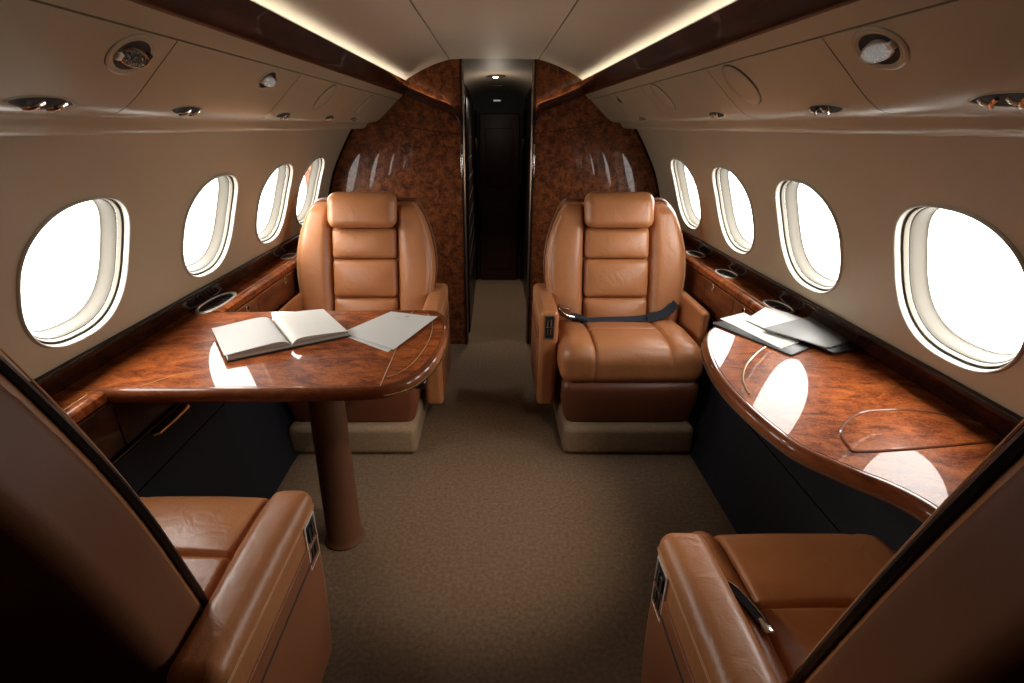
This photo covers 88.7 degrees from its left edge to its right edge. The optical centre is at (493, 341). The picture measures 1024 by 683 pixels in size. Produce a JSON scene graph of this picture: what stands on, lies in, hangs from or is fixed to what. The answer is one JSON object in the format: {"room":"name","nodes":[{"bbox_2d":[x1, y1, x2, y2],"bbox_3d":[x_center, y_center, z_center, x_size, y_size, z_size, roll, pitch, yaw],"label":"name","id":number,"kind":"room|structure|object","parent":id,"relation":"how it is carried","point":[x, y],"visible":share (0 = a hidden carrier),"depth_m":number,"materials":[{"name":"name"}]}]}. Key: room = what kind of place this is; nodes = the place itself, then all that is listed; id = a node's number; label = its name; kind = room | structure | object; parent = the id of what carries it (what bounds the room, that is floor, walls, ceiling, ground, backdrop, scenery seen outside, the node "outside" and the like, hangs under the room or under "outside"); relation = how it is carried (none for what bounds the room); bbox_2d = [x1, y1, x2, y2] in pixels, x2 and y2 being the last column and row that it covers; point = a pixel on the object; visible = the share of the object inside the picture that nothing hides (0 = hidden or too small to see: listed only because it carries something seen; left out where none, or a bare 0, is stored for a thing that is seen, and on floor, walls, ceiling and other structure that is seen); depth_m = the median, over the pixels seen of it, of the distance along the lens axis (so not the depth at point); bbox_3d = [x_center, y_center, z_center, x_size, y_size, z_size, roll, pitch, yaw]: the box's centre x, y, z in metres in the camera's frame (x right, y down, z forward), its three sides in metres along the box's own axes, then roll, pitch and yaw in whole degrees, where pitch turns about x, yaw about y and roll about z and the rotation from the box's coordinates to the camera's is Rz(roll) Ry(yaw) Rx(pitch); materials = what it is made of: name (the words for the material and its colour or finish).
{"room":"aircraft cabin","nodes":[
{"label":"aircraft cabin","id":0,"kind":"room"},
{"bbox_2d":[0,129,350,381],"bbox_3d":[-0.996,-0.257,1.397,0.232,0.557,4.280,0,22,0],"label":"wall","id":1,"kind":"structure","parent":0,"point":[157,176],"depth_m":1.51,"materials":[{"name":"beige plastic"}]},
{"bbox_2d":[16,196,129,347],"bbox_3d":[-1.057,-0.177,1.328,0.188,0.371,0.378,0,22,0],"label":"window","id":2,"kind":"structure","parent":1,"relation":"in","point":[114,217],"depth_m":1.44,"materials":[{"name":"beige plastic"}]},
{"bbox_2d":[30,233,299,398],"bbox_3d":[-1.134,0.041,1.499,0.082,0.088,4.240,0,22,0],"label":"trim","id":3,"kind":"structure","parent":1,"relation":"attached to","point":[54,381],"depth_m":1.67,"materials":[{"name":"brown wood"}]},
{"bbox_2d":[0,112,367,136],"bbox_3d":[-0.819,-0.539,1.265,0.162,0.068,4.250,0,22,0],"label":"trim","id":4,"kind":"structure","parent":1,"relation":"attached to","point":[11,124],"depth_m":1.14,"materials":[{"name":"beige plastic"}]},
{"bbox_2d":[181,173,237,277],"bbox_3d":[-1.057,-0.429,1.938,0.188,0.371,0.378,0,22,0],"label":"window","id":5,"kind":"structure","parent":1,"relation":"in","point":[218,247],"depth_m":2.07,"materials":[{"name":"beige plastic"}]},
{"bbox_2d":[255,163,292,243],"bbox_3d":[-1.057,-0.657,2.493,0.188,0.371,0.378,0,22,0],"label":"window","id":6,"kind":"structure","parent":1,"relation":"in","point":[275,222],"depth_m":2.63,"materials":[{"name":"beige plastic"}]},
{"bbox_2d":[295,157,324,224],"bbox_3d":[-1.057,-0.853,2.969,0.188,0.371,0.378,0,22,0],"label":"window","id":7,"kind":"structure","parent":1,"relation":"in","point":[318,164],"depth_m":3.10,"materials":[{"name":"beige plastic"}]},
{"bbox_2d":[464,84,470,101],"bbox_3d":[-0.225,-1.125,4.279,0.040,1.720,1.630,0,22,0],"label":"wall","id":8,"kind":"structure","parent":0,"point":[466,91],"depth_m":3.90,"materials":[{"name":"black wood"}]},
{"bbox_2d":[459,59,468,343],"bbox_3d":[-0.198,-0.851,3.489,0.020,1.815,0.180,0,22,0],"label":"trim","id":9,"kind":"structure","parent":8,"relation":"attached to","point":[460,60],"depth_m":3.35,"materials":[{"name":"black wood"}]},
{"bbox_2d":[254,0,733,98],"bbox_3d":[0.000,-1.112,1.948,1.133,0.172,5.950,0,22,0],"label":"ceiling","id":10,"kind":"structure","parent":0,"point":[594,35],"depth_m":1.88,"materials":[{"name":"beige plastic"}]},
{"bbox_2d":[486,75,505,77],"bbox_3d":[0.012,-1.924,3.804,0.150,0.018,0.150,0,22,0],"label":"recessed light","id":11,"kind":"object","parent":10,"relation":"in","point":[487,76],"visible":0.99,"depth_m":3.75,"materials":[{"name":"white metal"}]},
{"bbox_2d":[411,0,576,59],"bbox_3d":[0.000,-0.865,1.125,0.519,0.019,4.240,0,22,0],"label":"ceiling","id":12,"kind":"structure","parent":0,"point":[464,29],"depth_m":2.05,"materials":[{"name":"beige plastic"}]},
{"bbox_2d":[305,59,684,343],"bbox_3d":[0.000,-0.872,3.480,2.440,1.860,0.160,0,22,0],"label":"wall","id":13,"kind":"structure","parent":0,"point":[404,162],"depth_m":3.30,"materials":[{"name":"brown wood"}]},
{"bbox_2d":[39,0,401,99],"bbox_3d":[-0.560,-0.665,1.181,0.040,0.039,4.190,0,22,0],"label":"trim","id":14,"kind":"structure","parent":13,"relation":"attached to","point":[126,12],"depth_m":0.98,"materials":[{"name":"brown plastic"}]},
{"bbox_2d":[128,0,408,94],"bbox_3d":[-0.531,-0.709,1.176,0.057,0.078,4.215,0,22,0],"label":"trim","id":15,"kind":"structure","parent":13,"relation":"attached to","point":[250,21],"depth_m":1.24,"materials":[{"name":"brown wood"}]},
{"bbox_2d":[328,129,352,195],"bbox_3d":[-0.993,-1.062,3.346,0.251,0.565,0.018,2,22,4],"label":"trim","id":16,"kind":"structure","parent":13,"relation":"attached to","point":[351,130],"depth_m":3.30,"materials":[{"name":"black wood"}]},
{"bbox_2d":[380,121,460,133],"bbox_3d":[-0.451,-1.315,3.216,0.499,0.075,0.007,1,22,1],"label":"trim","id":17,"kind":"structure","parent":13,"relation":"attached to","point":[380,121],"depth_m":3.22,"materials":[{"name":"brown wood"}]},
{"bbox_2d":[405,87,459,124],"bbox_3d":[-0.368,-1.414,3.149,0.325,0.224,0.045,0,22,1],"label":"trim","id":18,"kind":"structure","parent":13,"relation":"attached to","point":[409,92],"depth_m":3.13,"materials":[{"name":"brown wood"}]},
{"bbox_2d":[535,87,582,125],"bbox_3d":[0.392,-1.414,3.149,0.278,0.224,0.045,0,22,-1],"label":"trim","id":19,"kind":"structure","parent":13,"relation":"attached to","point":[578,92],"depth_m":3.12,"materials":[{"name":"brown wood"}]},
{"bbox_2d":[535,121,607,133],"bbox_3d":[0.475,-1.315,3.216,0.452,0.075,0.006,-1,22,-1],"label":"trim","id":20,"kind":"structure","parent":13,"relation":"attached to","point":[606,121],"depth_m":3.21,"materials":[{"name":"brown wood"}]},
{"bbox_2d":[635,129,659,197],"bbox_3d":[0.993,-1.062,3.346,0.251,0.565,0.018,-2,22,-4],"label":"trim","id":21,"kind":"structure","parent":13,"relation":"attached to","point":[636,130],"depth_m":3.31,"materials":[{"name":"black wood"}]},
{"bbox_2d":[579,0,859,94],"bbox_3d":[0.531,-0.709,1.176,0.057,0.078,4.215,0,22,0],"label":"trim","id":22,"kind":"structure","parent":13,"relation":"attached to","point":[737,21],"depth_m":1.24,"materials":[{"name":"brown wood"}]},
{"bbox_2d":[586,0,948,99],"bbox_3d":[0.560,-0.665,1.181,0.040,0.039,4.190,0,22,0],"label":"trim","id":23,"kind":"structure","parent":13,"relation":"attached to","point":[860,12],"depth_m":0.98,"materials":[{"name":"brown plastic"}]},
{"bbox_2d":[471,90,525,278],"bbox_3d":[0.040,-1.561,5.035,1.090,1.950,0.100,0,22,0],"label":"wall","id":24,"kind":"structure","parent":0,"point":[512,102],"depth_m":4.76,"materials":[{"name":"black"}]},
{"bbox_2d":[492,99,501,101],"bbox_3d":[0.027,-2.172,4.715,0.090,0.028,0.019,0,22,0],"label":"sign","id":25,"kind":"object","parent":24,"relation":"attached to","point":[493,100],"visible":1,"depth_m":4.71,"materials":[{"name":"white plastic"}]},
{"bbox_2d":[475,110,524,278],"bbox_3d":[0.052,-1.358,5.021,0.453,1.575,0.081,0,22,0],"label":"door","id":26,"kind":"structure","parent":24,"relation":"in","point":[499,133],"depth_m":5.00,"materials":[{"name":"brown wood"}]},
{"bbox_2d":[275,279,736,682],"bbox_3d":[0.000,0.487,2.688,2.400,0.050,6.200,0,22,0],"label":"floor","id":27,"kind":"structure","parent":0,"point":[489,551],"depth_m":2.01,"materials":[{"name":"beige carpet"}]},
{"bbox_2d":[0,347,331,682],"bbox_3d":[-0.724,0.417,1.058,0.603,1.322,0.836,0,22,0],"label":"armchair","id":28,"kind":"object","parent":27,"relation":"on","point":[101,581],"visible":1,"depth_m":0.80,"materials":[{"name":"leather"}]},
{"bbox_2d":[139,496,268,599],"bbox_3d":[-0.775,0.581,1.256,0.484,0.221,0.500,0,22,0],"label":"seat cushion","id":29,"kind":"object","parent":28,"relation":"on","point":[208,532],"depth_m":1.29,"materials":[{"name":"brown leather"}]},
{"bbox_2d":[77,267,299,499],"bbox_3d":[-1.042,0.476,1.656,0.215,0.758,4.200,0,22,0],"label":"base cabinet","id":30,"kind":"object","parent":27,"relation":"on","point":[161,449],"visible":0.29,"depth_m":1.84,"materials":[{"name":"black wood"}]},
{"bbox_2d":[48,246,297,425],"bbox_3d":[-1.103,0.103,1.511,0.139,0.047,4.216,0,22,0],"label":"ledge","id":31,"kind":"object","parent":30,"relation":"on","point":[77,405],"visible":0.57,"depth_m":2.13,"materials":[{"name":"brown wood"}]},
{"bbox_2d":[195,291,236,313],"bbox_3d":[-1.104,-0.157,2.082,0.090,0.006,0.280,0,22,0],"label":"cup holder","id":32,"kind":"object","parent":31,"relation":"attached to","point":[218,301],"visible":1,"depth_m":2.07,"materials":[{"name":"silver metal"}]},
{"bbox_2d":[280,253,296,258],"bbox_3d":[-1.104,-0.460,2.817,0.076,0.006,0.134,0,22,0],"label":"cup holder","id":33,"kind":"object","parent":31,"relation":"attached to","point":[289,255],"visible":0.99,"depth_m":2.81,"materials":[{"name":"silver metal"}]},
{"bbox_2d":[63,309,448,550],"bbox_3d":[-0.662,0.371,1.850,1.018,0.800,0.671,0,22,0],"label":"conference table","id":34,"kind":"object","parent":27,"relation":"on","point":[184,361],"visible":0.9,"depth_m":1.57,"materials":[{"name":"brown wood"}]},
{"bbox_2d":[212,309,350,362],"bbox_3d":[-0.713,-0.035,1.750,0.382,0.031,0.283,-14,26,-31],"label":"open book","id":35,"kind":"object","parent":34,"relation":"on","point":[250,338],"visible":1,"depth_m":1.71,"materials":[{"name":"white paper"}]},
{"bbox_2d":[348,336,390,351],"bbox_3d":[-0.379,-0.039,1.797,0.233,0.001,0.309,9,24,21],"label":"paper sheet","id":36,"kind":"object","parent":34,"relation":"on","point":[383,348],"visible":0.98,"depth_m":1.68,"materials":[{"name":"grey paper"}]},
{"bbox_2d":[347,311,437,349],"bbox_3d":[-0.372,-0.049,1.809,0.238,0.005,0.315,8,24,18],"label":"paper sheet","id":37,"kind":"object","parent":36,"relation":"on","point":[391,329],"visible":0.98,"depth_m":1.80,"materials":[{"name":"grey paper"}]},
{"bbox_2d":[278,192,450,452],"bbox_3d":[-0.642,-0.134,2.632,0.787,1.140,0.780,0,22,0],"label":"armchair","id":38,"kind":"object","parent":27,"relation":"on","point":[357,251],"visible":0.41,"depth_m":2.67,"materials":[{"name":"leather"}]},
{"bbox_2d":[464,97,475,331],"bbox_3d":[-0.190,-1.069,4.275,0.027,1.620,1.304,0,22,0],"label":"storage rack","id":39,"kind":"object","parent":27,"relation":"on","point":[468,106],"visible":0.91,"depth_m":4.02,"materials":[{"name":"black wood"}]},
{"bbox_2d":[530,192,709,452],"bbox_3d":[0.611,-0.134,2.632,0.803,1.140,0.780,0,22,0],"label":"armchair","id":40,"kind":"object","parent":27,"relation":"on","point":[617,337],"visible":1,"depth_m":2.57,"materials":[{"name":"leather"}]},
{"bbox_2d":[557,318,702,381],"bbox_3d":[0.634,0.029,2.597,0.660,0.221,0.500,0,22,0],"label":"seat cushion","id":41,"kind":"object","parent":40,"relation":"on","point":[588,349],"depth_m":2.38,"materials":[{"name":"brown leather"}]},
{"bbox_2d":[683,263,922,551],"bbox_3d":[1.042,0.476,1.656,0.215,0.758,4.200,0,22,0],"label":"base cabinet","id":42,"kind":"object","parent":27,"relation":"on","point":[758,488],"visible":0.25,"depth_m":1.94,"materials":[{"name":"black wood"}]},
{"bbox_2d":[684,243,797,313],"bbox_3d":[1.103,0.103,1.511,0.139,0.047,4.216,0,22,0],"label":"ledge","id":43,"kind":"object","parent":42,"relation":"on","point":[747,293],"visible":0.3,"depth_m":2.34,"materials":[{"name":"brown wood"}]},
{"bbox_2d":[686,250,705,257],"bbox_3d":[1.104,-0.479,2.863,0.085,0.007,0.168,0,22,0],"label":"cup holder","id":44,"kind":"object","parent":43,"relation":"on","point":[692,253],"visible":1,"depth_m":2.86,"materials":[{"name":"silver metal"}]},
{"bbox_2d":[715,269,738,278],"bbox_3d":[1.104,-0.323,2.484,0.085,0.007,0.168,0,22,0],"label":"cup holder","id":45,"kind":"object","parent":43,"relation":"on","point":[725,273],"visible":1,"depth_m":2.48,"materials":[{"name":"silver metal"}]},
{"bbox_2d":[763,299,794,313],"bbox_3d":[1.104,-0.137,2.031,0.085,0.007,0.168,0,22,0],"label":"cup holder","id":46,"kind":"object","parent":43,"relation":"on","point":[773,304],"visible":0.9,"depth_m":2.03,"materials":[{"name":"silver metal"}]},
{"bbox_2d":[701,313,1008,522],"bbox_3d":[0.896,0.158,1.402,0.553,0.069,1.274,0,22,0],"label":"side table","id":47,"kind":"object","parent":42,"relation":"attached to","point":[848,418],"visible":0.83,"depth_m":1.26,"materials":[{"name":"brown wood"}]},
{"bbox_2d":[713,321,813,355],"bbox_3d":[0.916,-0.025,1.758,0.177,0.006,0.312,-10,25,-24],"label":"folder","id":48,"kind":"object","parent":47,"relation":"on","point":[802,346],"visible":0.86,"depth_m":1.68,"materials":[{"name":"black"}]},
{"bbox_2d":[720,313,799,348],"bbox_3d":[0.912,-0.042,1.789,0.129,0.002,0.317,-6,23,-15],"label":"paper sheet","id":49,"kind":"object","parent":48,"relation":"on","point":[780,341],"visible":0.94,"depth_m":1.76,"materials":[{"name":"grey paper"}]},
{"bbox_2d":[745,307,801,333],"bbox_3d":[0.985,-0.079,1.868,0.257,0.004,0.140,-19,29,-38],"label":"paper sheet","id":50,"kind":"object","parent":49,"relation":"on","point":[766,317],"visible":0.81,"depth_m":1.88,"materials":[{"name":"grey paper"}]},
{"bbox_2d":[816,342,859,353],"bbox_3d":[1.074,-0.012,1.695,0.161,0.004,0.213,-7,23,-16],"label":"folder","id":51,"kind":"object","parent":47,"relation":"on","point":[849,346],"visible":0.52,"depth_m":1.61,"materials":[{"name":"black"}]},
{"bbox_2d":[764,316,849,347],"bbox_3d":[1.065,-0.032,1.732,0.249,0.005,0.206,-11,25,-26],"label":"folder","id":52,"kind":"object","parent":51,"relation":"on","point":[806,329],"visible":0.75,"depth_m":1.72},
{"bbox_2d":[641,419,1023,682],"bbox_3d":[0.665,0.454,0.916,0.645,1.362,0.848,0,22,0],"label":"armchair","id":53,"kind":"object","parent":27,"relation":"on","point":[947,606],"visible":1,"depth_m":0.75,"materials":[{"name":"leather"}]},
{"bbox_2d":[692,531,895,682],"bbox_3d":[0.715,0.634,1.127,0.516,0.221,0.500,0,22,0],"label":"seat cushion","id":54,"kind":"object","parent":53,"relation":"on","point":[791,589],"depth_m":1.14,"materials":[{"name":"brown leather"}]},
{"bbox_2d":[522,88,531,303],"bbox_3d":[0.305,-1.125,4.279,0.040,1.720,1.630,0,22,0],"label":"wall","id":55,"kind":"structure","parent":0,"point":[528,102],"depth_m":4.59,"materials":[{"name":"black wood"}]},
{"bbox_2d":[526,59,536,343],"bbox_3d":[0.247,-0.851,3.489,0.016,1.815,0.180,0,22,0],"label":"trim","id":56,"kind":"structure","parent":55,"relation":"attached to","point":[535,68],"depth_m":3.34,"materials":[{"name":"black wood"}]},
{"bbox_2d":[637,129,1023,417],"bbox_3d":[0.996,-0.257,1.397,0.232,0.557,4.280,0,22,0],"label":"wall","id":57,"kind":"structure","parent":0,"point":[867,180],"depth_m":1.43,"materials":[{"name":"beige plastic"}]},
{"bbox_2d":[670,158,701,229],"bbox_3d":[1.057,-0.802,2.844,0.188,0.371,0.378,0,22,0],"label":"window","id":58,"kind":"structure","parent":57,"relation":"in","point":[691,220],"depth_m":2.98,"materials":[{"name":"beige plastic"}]},
{"bbox_2d":[712,166,755,254],"bbox_3d":[1.057,-0.573,2.289,0.188,0.371,0.378,0,22,0],"label":"window","id":59,"kind":"structure","parent":57,"relation":"in","point":[740,245],"depth_m":2.42,"materials":[{"name":"beige plastic"}]},
{"bbox_2d":[775,178,842,293],"bbox_3d":[1.057,-0.352,1.753,0.188,0.371,0.378,0,22,0],"label":"window","id":60,"kind":"structure","parent":57,"relation":"in","point":[786,192],"depth_m":1.88,"materials":[{"name":"beige plastic"}]},
{"bbox_2d":[620,111,1023,137],"bbox_3d":[0.819,-0.539,1.265,0.162,0.068,4.250,0,22,0],"label":"trim","id":61,"kind":"structure","parent":57,"relation":"attached to","point":[983,124],"depth_m":1.07,"materials":[{"name":"beige plastic"}]},
{"bbox_2d":[681,229,1023,439],"bbox_3d":[1.134,0.041,1.499,0.082,0.088,4.240,0,22,0],"label":"trim","id":62,"kind":"structure","parent":57,"relation":"attached to","point":[992,415],"depth_m":1.47,"materials":[{"name":"brown wood"}]},
{"bbox_2d":[894,203,1023,373],"bbox_3d":[1.057,-0.123,1.195,0.188,0.371,0.378,0,22,0],"label":"window","id":63,"kind":"structure","parent":57,"relation":"in","point":[912,225],"depth_m":1.31,"materials":[{"name":"beige plastic"}]},
{"bbox_3d":[-0.475,-0.709,1.222,0.950,0.480,4.300,0,22,0],"label":"ceiling","id":64,"kind":"structure","parent":0,"visible":0},
{"bbox_3d":[-0.667,-0.625,1.192,0.225,0.172,4.180,0,22,0],"label":"trim","id":65,"kind":"structure","parent":64,"relation":"attached to","visible":0},
{"bbox_2d":[0,0,176,114],"bbox_3d":[-0.658,-0.143,0.122,0.170,0.133,1.831,0,22,0],"label":"panel","id":66,"kind":"object","parent":65,"relation":"attached to","point":[47,49],"visible":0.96,"depth_m":0.77,"materials":[{"name":"beige plastic"}]},
{"bbox_2d":[2,95,75,110],"bbox_3d":[-0.696,-0.367,0.806,0.028,0.022,0.144,0,22,0],"label":"air vent","id":67,"kind":"object","parent":66,"relation":"attached to","point":[34,102],"visible":1,"depth_m":0.79,"materials":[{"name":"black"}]},
{"bbox_2d":[104,34,156,74],"bbox_3d":[-0.608,-0.481,0.878,0.065,0.060,0.116,0,22,0],"label":"reading lamp","id":68,"kind":"object","parent":66,"relation":"attached to","point":[133,53],"visible":1,"depth_m":0.87,"materials":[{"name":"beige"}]},
{"bbox_2d":[113,41,150,69],"bbox_3d":[-0.607,-0.481,0.878,0.048,0.044,0.087,0,22,0],"label":"socket","id":69,"kind":"object","parent":68,"relation":"attached to","point":[127,55],"depth_m":0.87,"materials":[{"name":"black"}]},
{"bbox_2d":[110,38,300,118],"bbox_3d":[-0.658,-0.618,1.276,0.170,0.133,0.656,0,22,0],"label":"panel","id":70,"kind":"object","parent":65,"relation":"attached to","point":[221,83],"visible":0.78,"depth_m":1.16,"materials":[{"name":"beige plastic"}]},
{"bbox_2d":[171,105,202,115],"bbox_3d":[-0.696,-0.524,1.188,0.028,0.022,0.135,0,22,0],"label":"air vent","id":71,"kind":"object","parent":70,"relation":"attached to","point":[190,110],"visible":1,"depth_m":1.17,"materials":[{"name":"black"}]},
{"bbox_2d":[256,69,278,89],"bbox_3d":[-0.604,-0.698,1.394,0.056,0.052,0.101,0,22,0],"label":"reading lamp","id":72,"kind":"object","parent":70,"relation":"attached to","point":[268,79],"visible":1,"depth_m":1.39,"materials":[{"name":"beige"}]},
{"bbox_2d":[260,72,275,87],"bbox_3d":[-0.603,-0.697,1.395,0.041,0.038,0.076,0,22,0],"label":"socket","id":73,"kind":"object","parent":72,"relation":"attached to","point":[268,79],"depth_m":1.39,"materials":[{"name":"silver metal"}]},
{"bbox_2d":[257,73,353,120],"bbox_3d":[-0.658,-0.865,1.874,0.170,0.133,0.631,0,22,0],"label":"panel","id":74,"kind":"object","parent":65,"relation":"attached to","point":[299,100],"visible":0.79,"depth_m":1.79,"materials":[{"name":"beige plastic"}]},
{"bbox_2d":[276,112,290,118],"bbox_3d":[-0.696,-0.748,1.731,0.028,0.022,0.128,0,22,0],"label":"air vent","id":75,"kind":"object","parent":74,"relation":"attached to","point":[284,115],"visible":1,"depth_m":1.72,"materials":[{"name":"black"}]},
{"bbox_2d":[313,84,336,109],"bbox_3d":[-0.622,-0.898,1.923,0.093,0.085,0.124,0,22,0],"label":"speaker cover","id":76,"kind":"object","parent":74,"relation":"attached to","point":[327,94],"visible":1,"depth_m":1.91,"materials":[{"name":"beige plastic"}]},
{"bbox_2d":[321,87,380,121],"bbox_3d":[-0.658,-1.090,2.422,0.170,0.133,0.546,0,22,0],"label":"panel","id":77,"kind":"object","parent":65,"relation":"attached to","point":[348,108],"visible":0.75,"depth_m":2.36,"materials":[{"name":"beige plastic"}]},
{"bbox_2d":[324,115,333,120],"bbox_3d":[-0.696,-0.944,2.207,0.028,0.022,0.116,0,22,0],"label":"air vent","id":78,"kind":"object","parent":77,"relation":"attached to","point":[330,117],"visible":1,"depth_m":2.19,"materials":[{"name":"silver metal"}]},
{"bbox_2d":[356,95,372,112],"bbox_3d":[-0.624,-1.144,2.525,0.087,0.080,0.116,0,22,0],"label":"speaker cover","id":79,"kind":"object","parent":77,"relation":"attached to","point":[366,102],"visible":1,"depth_m":2.52,"materials":[{"name":"beige plastic"}]},
{"bbox_2d":[354,95,396,122],"bbox_3d":[-0.658,-1.290,2.905,0.170,0.133,0.491,0,22,0],"label":"panel","id":80,"kind":"object","parent":65,"relation":"attached to","point":[383,104],"visible":0.81,"depth_m":2.88,"materials":[{"name":"beige plastic"}]},
{"bbox_3d":[0.475,-0.709,1.222,0.950,0.480,4.300,0,22,0],"label":"ceiling","id":81,"kind":"structure","parent":0,"visible":0},
{"bbox_3d":[0.668,-0.625,1.192,0.225,0.172,4.180,0,22,0],"label":"trim","id":82,"kind":"structure","parent":81,"relation":"attached to","visible":0},
{"bbox_2d":[591,94,635,122],"bbox_3d":[0.658,-1.284,2.892,0.170,0.133,0.521,0,22,0],"label":"panel","id":83,"kind":"object","parent":82,"relation":"attached to","point":[605,104],"visible":0.79,"depth_m":2.86,"materials":[{"name":"beige plastic"}]},
{"bbox_2d":[609,86,674,121],"bbox_3d":[0.658,-1.067,2.365,0.170,0.133,0.611,0,22,0],"label":"panel","id":84,"kind":"object","parent":82,"relation":"attached to","point":[636,103],"visible":0.79,"depth_m":2.31,"materials":[{"name":"beige plastic"}]},
{"bbox_2d":[638,116,646,120],"bbox_3d":[0.696,-1.043,2.447,0.028,0.023,0.116,0,22,0],"label":"air vent","id":85,"kind":"object","parent":84,"relation":"attached to","point":[641,118],"visible":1,"depth_m":2.44,"materials":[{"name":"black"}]},
{"bbox_2d":[640,67,757,120],"bbox_3d":[0.658,-0.817,1.760,0.170,0.133,0.689,0,22,0],"label":"panel","id":86,"kind":"object","parent":82,"relation":"attached to","point":[694,94],"visible":0.79,"depth_m":1.65,"materials":[{"name":"beige plastic"}]},
{"bbox_2d":[651,84,675,109],"bbox_3d":[0.622,-0.898,1.923,0.096,0.088,0.128,0,22,0],"label":"speaker cover","id":87,"kind":"object","parent":86,"relation":"attached to","point":[658,92],"visible":1,"depth_m":1.91,"materials":[{"name":"beige plastic"}]},
{"bbox_2d":[708,111,724,118],"bbox_3d":[0.696,-0.709,1.638,0.028,0.023,0.130,0,22,0],"label":"air vent","id":88,"kind":"object","parent":86,"relation":"attached to","point":[711,114],"visible":1,"depth_m":1.63,"materials":[{"name":"silver metal"}]},
{"bbox_2d":[706,35,894,118],"bbox_3d":[0.658,-0.582,1.188,0.170,0.133,0.540,0,22,0],"label":"panel","id":89,"kind":"object","parent":82,"relation":"attached to","point":[789,79],"visible":0.79,"depth_m":1.08,"materials":[{"name":"beige plastic"}]},
{"bbox_2d":[722,65,761,104],"bbox_3d":[0.624,-0.647,1.318,0.099,0.091,0.132,0,22,0],"label":"speaker cover","id":90,"kind":"object","parent":89,"relation":"attached to","point":[739,82],"visible":1,"depth_m":1.31,"materials":[{"name":"beige plastic"}]},
{"bbox_2d":[806,104,844,115],"bbox_3d":[0.696,-0.488,1.102,0.028,0.023,0.144,0,22,0],"label":"air vent","id":91,"kind":"object","parent":89,"relation":"attached to","point":[827,109],"visible":1,"depth_m":1.09,"materials":[{"name":"black"}]},
{"bbox_2d":[823,0,1023,114],"bbox_3d":[0.658,-0.136,0.105,0.170,0.133,1.794,0,22,0],"label":"panel","id":92,"kind":"object","parent":82,"relation":"attached to","point":[961,50],"visible":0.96,"depth_m":0.73,"materials":[{"name":"beige plastic"}]},
{"bbox_2d":[851,26,909,69],"bbox_3d":[0.606,-0.460,0.822,0.065,0.060,0.116,0,22,0],"label":"reading lamp","id":93,"kind":"object","parent":92,"relation":"attached to","point":[882,48],"visible":1,"depth_m":0.81,"materials":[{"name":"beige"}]},
{"bbox_2d":[859,34,900,64],"bbox_3d":[0.605,-0.460,0.822,0.048,0.044,0.087,0,22,0],"label":"bulb","id":94,"kind":"object","parent":93,"relation":"attached to","point":[874,49],"depth_m":0.81,"materials":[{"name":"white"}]},
{"bbox_2d":[967,91,1023,109],"bbox_3d":[0.696,-0.325,0.705,0.028,0.023,0.144,0,22,0],"label":"air vent","id":95,"kind":"object","parent":92,"relation":"attached to","point":[1003,98],"visible":1,"depth_m":0.71,"materials":[{"name":"silver metal"}]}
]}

